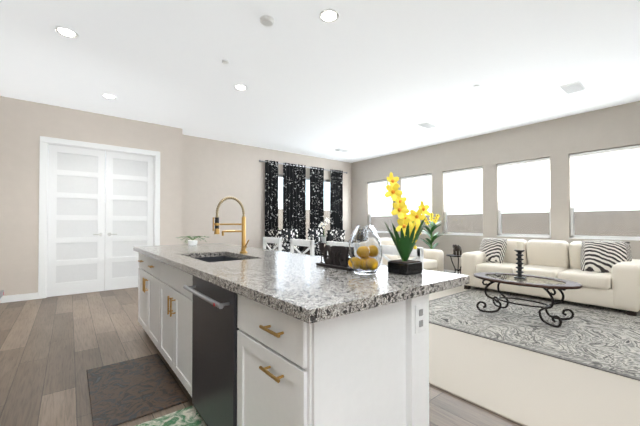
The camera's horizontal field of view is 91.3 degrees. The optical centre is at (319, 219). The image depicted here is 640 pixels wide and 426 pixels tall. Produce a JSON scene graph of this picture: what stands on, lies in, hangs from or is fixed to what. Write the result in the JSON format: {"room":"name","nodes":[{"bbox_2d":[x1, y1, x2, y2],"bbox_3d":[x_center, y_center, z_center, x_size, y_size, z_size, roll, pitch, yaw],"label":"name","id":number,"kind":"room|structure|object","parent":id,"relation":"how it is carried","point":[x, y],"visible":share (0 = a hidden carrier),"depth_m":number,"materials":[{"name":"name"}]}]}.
{"room":"open-plan kitchen","nodes":[
{"label":"open-plan kitchen","id":0,"kind":"room"},
{"bbox_2d":[0,96,183,295],"bbox_3d":[-3.915,-0.294,5.342,2.910,3.050,0.170,1,-1,-39],"label":"wall","id":1,"kind":"structure","parent":0,"point":[22,122],"depth_m":4.85,"materials":[{"name":"paint"}]},
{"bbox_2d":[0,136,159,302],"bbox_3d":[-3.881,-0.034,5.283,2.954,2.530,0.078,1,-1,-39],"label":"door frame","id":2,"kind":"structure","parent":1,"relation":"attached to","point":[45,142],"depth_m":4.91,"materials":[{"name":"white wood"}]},
{"bbox_2d":[47,144,153,296],"bbox_3d":[-3.707,0.015,5.402,1.500,2.418,0.090,1,-1,-39],"label":"pantry door","id":3,"kind":"structure","parent":1,"relation":"in","point":[99,229],"depth_m":5.34,"materials":[{"name":"white wood"}]},
{"bbox_2d":[0,287,521,425],"bbox_3d":[1.909,1.241,2.086,8.320,0.100,13.300,1,-1,-39],"label":"floor","id":4,"kind":"structure","parent":0,"point":[53,349],"depth_m":2.72,"materials":[{"name":"brown wood"}]},
{"bbox_2d":[87,353,188,425],"bbox_3d":[-1.348,1.187,2.260,0.510,0.012,0.940,1,-1,-39],"label":"floor mat","id":5,"kind":"object","parent":4,"relation":"on","point":[127,391],"visible":0.98,"depth_m":2.16,"materials":[{"name":"fabric"}]},
{"bbox_2d":[136,406,206,425],"bbox_3d":[-0.716,1.177,1.485,0.490,0.012,0.900,1,-1,-39],"label":"floor mat","id":6,"kind":"object","parent":4,"relation":"on","point":[189,416],"visible":1,"depth_m":1.84,"materials":[{"name":"green fabric"}]},
{"bbox_2d":[263,237,281,250],"bbox_3d":[-0.722,0.710,3.651,0.400,1.000,0.420,1,-1,-39],"label":"stool","id":7,"kind":"object","parent":4,"relation":"on","point":[277,241],"visible":0.25,"depth_m":3.73,"materials":[{"name":"white wood"}]},
{"bbox_2d":[268,230,283,250],"bbox_3d":[-0.769,0.729,6.636,0.524,1.037,0.460,1,-1,-39],"label":"dining chair","id":8,"kind":"object","parent":4,"relation":"on","point":[275,233],"visible":0.21,"depth_m":6.43,"materials":[{"name":"black fabric"}]},
{"bbox_2d":[133,248,434,425],"bbox_3d":[-0.792,0.756,2.347,0.683,0.875,3.177,1,-1,-39],"label":"kitchen island","id":9,"kind":"object","parent":4,"relation":"on","point":[243,335],"depth_m":1.26,"materials":[{"name":"white wood"}]},
{"bbox_2d":[137,244,468,323],"bbox_3d":[-0.656,0.300,2.454,0.959,0.040,3.200,1,-1,-39],"label":"island countertop","id":10,"kind":"structure","parent":9,"relation":"on","point":[294,282],"depth_m":1.40,"materials":[{"name":"grey stone"}]},
{"bbox_2d":[176,236,204,244],"bbox_3d":[-1.477,0.240,3.609,0.382,0.106,0.396,1,-1,-39],"label":"ivy plant","id":11,"kind":"object","parent":10,"relation":"on","point":[192,242],"visible":1,"depth_m":3.60,"materials":[{"name":"green plant"}]},
{"bbox_2d":[193,256,244,259],"bbox_3d":[-0.788,0.419,2.417,0.391,0.222,0.710,1,-1,-39],"label":"sink","id":12,"kind":"object","parent":10,"relation":"in","point":[194,257],"depth_m":2.71,"materials":[{"name":"grey metal"}]},
{"bbox_2d":[213,196,252,251],"bbox_3d":[-0.714,0.043,2.560,0.297,0.477,0.161,1,-1,-39],"label":"faucet","id":13,"kind":"object","parent":10,"relation":"on","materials":[{"name":"gold metal"}]},
{"bbox_2d":[316,243,352,270],"bbox_3d":[0.083,0.203,1.772,0.044,0.135,0.290,1,-1,-39],"label":"tray","id":14,"kind":"object","parent":10,"relation":"on","point":[337,256],"visible":0.96,"depth_m":1.76,"materials":[{"name":"brown wood"}]},
{"bbox_2d":[347,225,381,274],"bbox_3d":[0.224,0.148,1.571,0.178,0.240,0.170,1,-1,-39],"label":"vase","id":15,"kind":"object","parent":10,"relation":"on","point":[364,251],"visible":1,"depth_m":1.51,"materials":[{"name":"clear glass"}]},
{"bbox_2d":[384,172,429,275],"bbox_3d":[0.452,0.015,1.593,0.342,0.508,0.222,1,-1,-39],"label":"orchid","id":16,"kind":"object","parent":10,"relation":"on","point":[408,228],"visible":1,"depth_m":1.54,"materials":[{"name":"plant"}]},
{"bbox_2d":[281,229,303,252],"bbox_3d":[-0.620,0.741,7.590,0.460,1.037,0.524,1,-1,-39],"label":"dining chair","id":17,"kind":"object","parent":4,"relation":"on","point":[288,234],"visible":0.29,"depth_m":7.65,"materials":[{"name":"black fabric"}]},
{"bbox_2d":[290,239,313,254],"bbox_3d":[-0.334,0.704,3.167,0.400,1.000,0.420,1,-1,-39],"label":"stool","id":18,"kind":"object","parent":4,"relation":"on","point":[303,242],"visible":0.23,"depth_m":3.26,"materials":[{"name":"white wood"}]},
{"bbox_2d":[308,228,322,255],"bbox_3d":[0.005,0.747,8.089,0.460,1.037,0.524,1,-1,-39],"label":"dining chair","id":19,"kind":"object","parent":4,"relation":"on","point":[313,234],"visible":0.4,"depth_m":8.16,"materials":[{"name":"black fabric"}]},
{"bbox_2d":[285,240,348,254],"bbox_3d":[0.100,0.881,7.329,1.640,0.750,0.940,1,-1,-39],"label":"dining table","id":20,"kind":"object","parent":4,"relation":"on","point":[316,242],"visible":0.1,"depth_m":6.99,"materials":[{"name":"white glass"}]},
{"bbox_2d":[318,217,329,240],"bbox_3d":[0.113,0.225,7.347,0.288,0.561,0.273,1,-1,-39],"label":"orchid","id":21,"kind":"object","parent":20,"relation":"on","point":[321,224],"visible":1,"depth_m":7.32,"materials":[{"name":"white plant"}]},
{"bbox_2d":[316,230,344,256],"bbox_3d":[0.195,0.728,6.572,0.460,1.037,0.524,1,-1,-39],"label":"dining chair","id":22,"kind":"object","parent":4,"relation":"on","point":[336,235],"visible":0.17,"depth_m":6.37,"materials":[{"name":"black fabric"}]},
{"bbox_2d":[326,241,348,254],"bbox_3d":[0.053,0.698,2.683,0.400,1.000,0.420,1,-1,-39],"label":"stool","id":23,"kind":"object","parent":4,"relation":"on","point":[333,243],"visible":0.12,"depth_m":2.83,"materials":[{"name":"white wood"}]},
{"bbox_2d":[380,245,423,269],"bbox_3d":[0.441,0.692,2.199,0.400,1.000,0.420,1,-1,-39],"label":"stool","id":24,"kind":"object","parent":4,"relation":"on","point":[417,254],"visible":0.19,"depth_m":2.30,"materials":[{"name":"white wood"}]},
{"bbox_2d":[429,285,639,425],"bbox_3d":[3.882,1.185,2.205,4.750,0.014,10.680,1,-1,-39],"label":"floor carpet","id":25,"kind":"object","parent":4,"relation":"on","point":[522,387],"depth_m":2.25,"materials":[{"name":"beige carpet"}]},
{"bbox_2d":[379,237,443,271],"bbox_3d":[1.473,0.783,5.982,1.700,0.883,1.040,1,-1,-39],"label":"loveseat","id":26,"kind":"object","parent":25,"relation":"on","point":[433,259],"visible":0.19,"depth_m":5.96,"materials":[{"name":"white fabric"}]},
{"bbox_2d":[418,212,444,248],"bbox_3d":[2.481,0.533,7.029,0.659,1.409,0.629,1,-1,-39],"label":"plant","id":27,"kind":"object","parent":25,"relation":"on","point":[432,226],"visible":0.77,"depth_m":7.01,"materials":[{"name":"green plant"}]},
{"bbox_2d":[446,244,461,273],"bbox_3d":[2.631,0.843,5.974,0.410,0.754,0.410,1,-1,-39],"label":"side table","id":28,"kind":"object","parent":25,"relation":"on","point":[457,248],"visible":0.79,"depth_m":5.93,"materials":[{"name":"metal"}]},
{"bbox_2d":[429,287,639,380],"bbox_3d":[3.021,1.189,3.514,2.600,0.010,3.500,1,-1,-39],"label":"rug","id":29,"kind":"object","parent":25,"relation":"on","point":[606,339],"visible":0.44,"depth_m":3.44,"materials":[{"name":"grey carpet"}]},
{"bbox_2d":[473,242,582,327],"bbox_3d":[2.478,0.725,3.829,0.755,0.905,1.142,1,-1,-39],"label":"coffee table","id":30,"kind":"object","parent":29,"relation":"on","point":[546,284],"visible":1,"depth_m":3.76,"materials":[{"name":"brown metal"}]},
{"bbox_2d":[461,238,639,315],"bbox_3d":[3.570,0.757,4.978,1.040,0.910,2.250,1,-1,-39],"label":"sofa","id":31,"kind":"object","parent":25,"relation":"on","point":[604,273],"visible":0.79,"depth_m":4.54,"materials":[{"name":"beige fabric"}]},
{"bbox_2d":[184,135,351,248],"bbox_3d":[-1.114,-0.259,8.107,5.220,3.050,0.150,1,-1,-39],"label":"wall","id":32,"kind":"structure","parent":0,"point":[201,178],"depth_m":7.27,"materials":[{"name":"paint"}]},
{"bbox_2d":[259,160,346,250],"bbox_3d":[-0.344,-0.109,8.537,2.956,2.720,0.138,1,-1,-39],"label":"curtains","id":33,"kind":"object","parent":32,"relation":"hanging from","point":[294,196],"visible":0.71,"depth_m":8.37,"materials":[{"name":"black fabric"}]},
{"bbox_2d":[278,175,329,246],"bbox_3d":[-0.408,0.053,8.694,2.400,2.440,0.050,1,-1,-39],"label":"sliding door","id":34,"kind":"structure","parent":32,"relation":"in","point":[307,193],"depth_m":8.75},
{"bbox_2d":[0,0,639,162],"bbox_3d":[1.909,-1.909,2.125,8.320,0.100,13.300,1,-1,-39],"label":"ceiling","id":35,"kind":"structure","parent":0,"point":[361,80],"depth_m":3.73,"materials":[{"name":"paint"}]},
{"bbox_2d":[55,26,77,37],"bbox_3d":[-2.453,-1.830,3.031,0.167,0.035,0.189,1,-1,-39],"label":"recessed light","id":36,"kind":"object","parent":35,"relation":"in","point":[66,32],"depth_m":3.08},
{"bbox_2d":[102,94,116,98],"bbox_3d":[-3.064,-1.811,4.553,0.169,0.035,0.190,1,-1,-39],"label":"recessed light","id":37,"kind":"object","parent":35,"relation":"in","point":[109,96],"depth_m":4.63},
{"bbox_2d":[234,84,246,90],"bbox_3d":[-1.080,-1.815,4.254,0.181,0.035,0.185,1,-1,-39],"label":"recessed light","id":38,"kind":"object","parent":35,"relation":"in","point":[238,87],"depth_m":4.32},
{"bbox_2d":[260,15,274,26],"bbox_3d":[-0.484,-1.832,2.859,0.141,0.035,0.155,1,-1,-39],"label":"smoke detector","id":39,"kind":"object","parent":35,"relation":"in","point":[266,20],"depth_m":2.86,"materials":[{"name":"white plastic"}]},
{"bbox_2d":[319,9,338,22],"bbox_3d":[0.080,-1.833,2.791,0.183,0.035,0.185,1,-1,-39],"label":"recessed light","id":40,"kind":"object","parent":35,"relation":"in","point":[328,15],"depth_m":2.84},
{"bbox_2d":[335,148,350,151],"bbox_3d":[0.560,-1.769,7.895,0.384,0.035,0.239,1,-1,-39],"label":"air vent","id":41,"kind":"object","parent":35,"relation":"in","point":[341,150],"depth_m":7.98,"materials":[{"name":"white metal"}]},
{"bbox_2d":[417,122,437,128],"bbox_3d":[2.023,-1.795,5.887,0.394,0.035,0.224,1,-1,-39],"label":"air vent","id":42,"kind":"object","parent":35,"relation":"in","point":[427,125],"depth_m":5.94,"materials":[{"name":"white metal"}]},
{"bbox_2d":[559,81,585,93],"bbox_3d":[3.452,-1.815,4.271,0.400,0.035,0.218,1,-1,-39],"label":"air vent","id":43,"kind":"object","parent":35,"relation":"in","point":[574,87],"depth_m":4.31,"materials":[{"name":"white metal"}]},
{"bbox_2d":[352,101,639,270],"bbox_3d":[5.098,-0.302,4.658,0.150,3.050,13.300,1,-1,-39],"label":"wall","id":44,"kind":"structure","parent":0,"point":[618,126],"depth_m":6.40,"materials":[{"name":"paint"}]},
{"bbox_2d":[368,180,391,232],"bbox_3d":[1.715,-0.372,8.867,0.145,1.485,0.920,1,-1,-39],"label":"window unit","id":45,"kind":"structure","parent":44,"relation":"in","point":[379,204],"depth_m":8.90,"materials":[{"name":"white glass"}]},
{"bbox_2d":[401,174,431,233],"bbox_3d":[2.458,-0.384,7.938,0.145,1.485,0.920,1,-1,-39],"label":"window unit","id":46,"kind":"structure","parent":44,"relation":"in","point":[416,189],"depth_m":7.91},
{"bbox_2d":[444,269,459,273],"bbox_3d":[5.034,1.172,4.588,0.014,0.100,13.000,1,-1,-39],"label":"baseboard","id":47,"kind":"structure","parent":44,"relation":"attached to","point":[447,271],"depth_m":7.14,"materials":[{"name":"white wood"}]},
{"bbox_2d":[442,166,482,235],"bbox_3d":[3.202,-0.395,7.009,0.145,1.485,0.920,1,-1,-39],"label":"window unit","id":48,"kind":"structure","parent":44,"relation":"in","point":[463,188],"depth_m":6.98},
{"bbox_2d":[496,157,550,237],"bbox_3d":[3.945,-0.407,6.080,0.145,1.485,0.920,1,-1,-39],"label":"window unit","id":49,"kind":"structure","parent":44,"relation":"in","point":[521,184],"depth_m":6.05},
{"bbox_2d":[569,145,639,240],"bbox_3d":[4.689,-0.419,5.151,0.145,1.485,0.920,1,-1,-39],"label":"window unit","id":50,"kind":"structure","parent":44,"relation":"in","point":[606,178],"depth_m":5.13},
{"label":"outside","id":51,"kind":"structure","parent":0,"visible":0},
{"bbox_3d":[2.892,1.367,10.556,42.000,0.100,37.000,1,-1,-39],"label":"ground","id":52,"kind":"structure","parent":51,"visible":0},
{"bbox_2d":[47,209,639,245],"bbox_3d":[-4.389,-0.521,4.753,23.350,3.710,37.000,1,-1,-39],"label":"fence","id":53,"kind":"object","parent":52,"relation":"on","point":[518,219],"depth_m":9.49,"materials":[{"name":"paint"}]}
]}

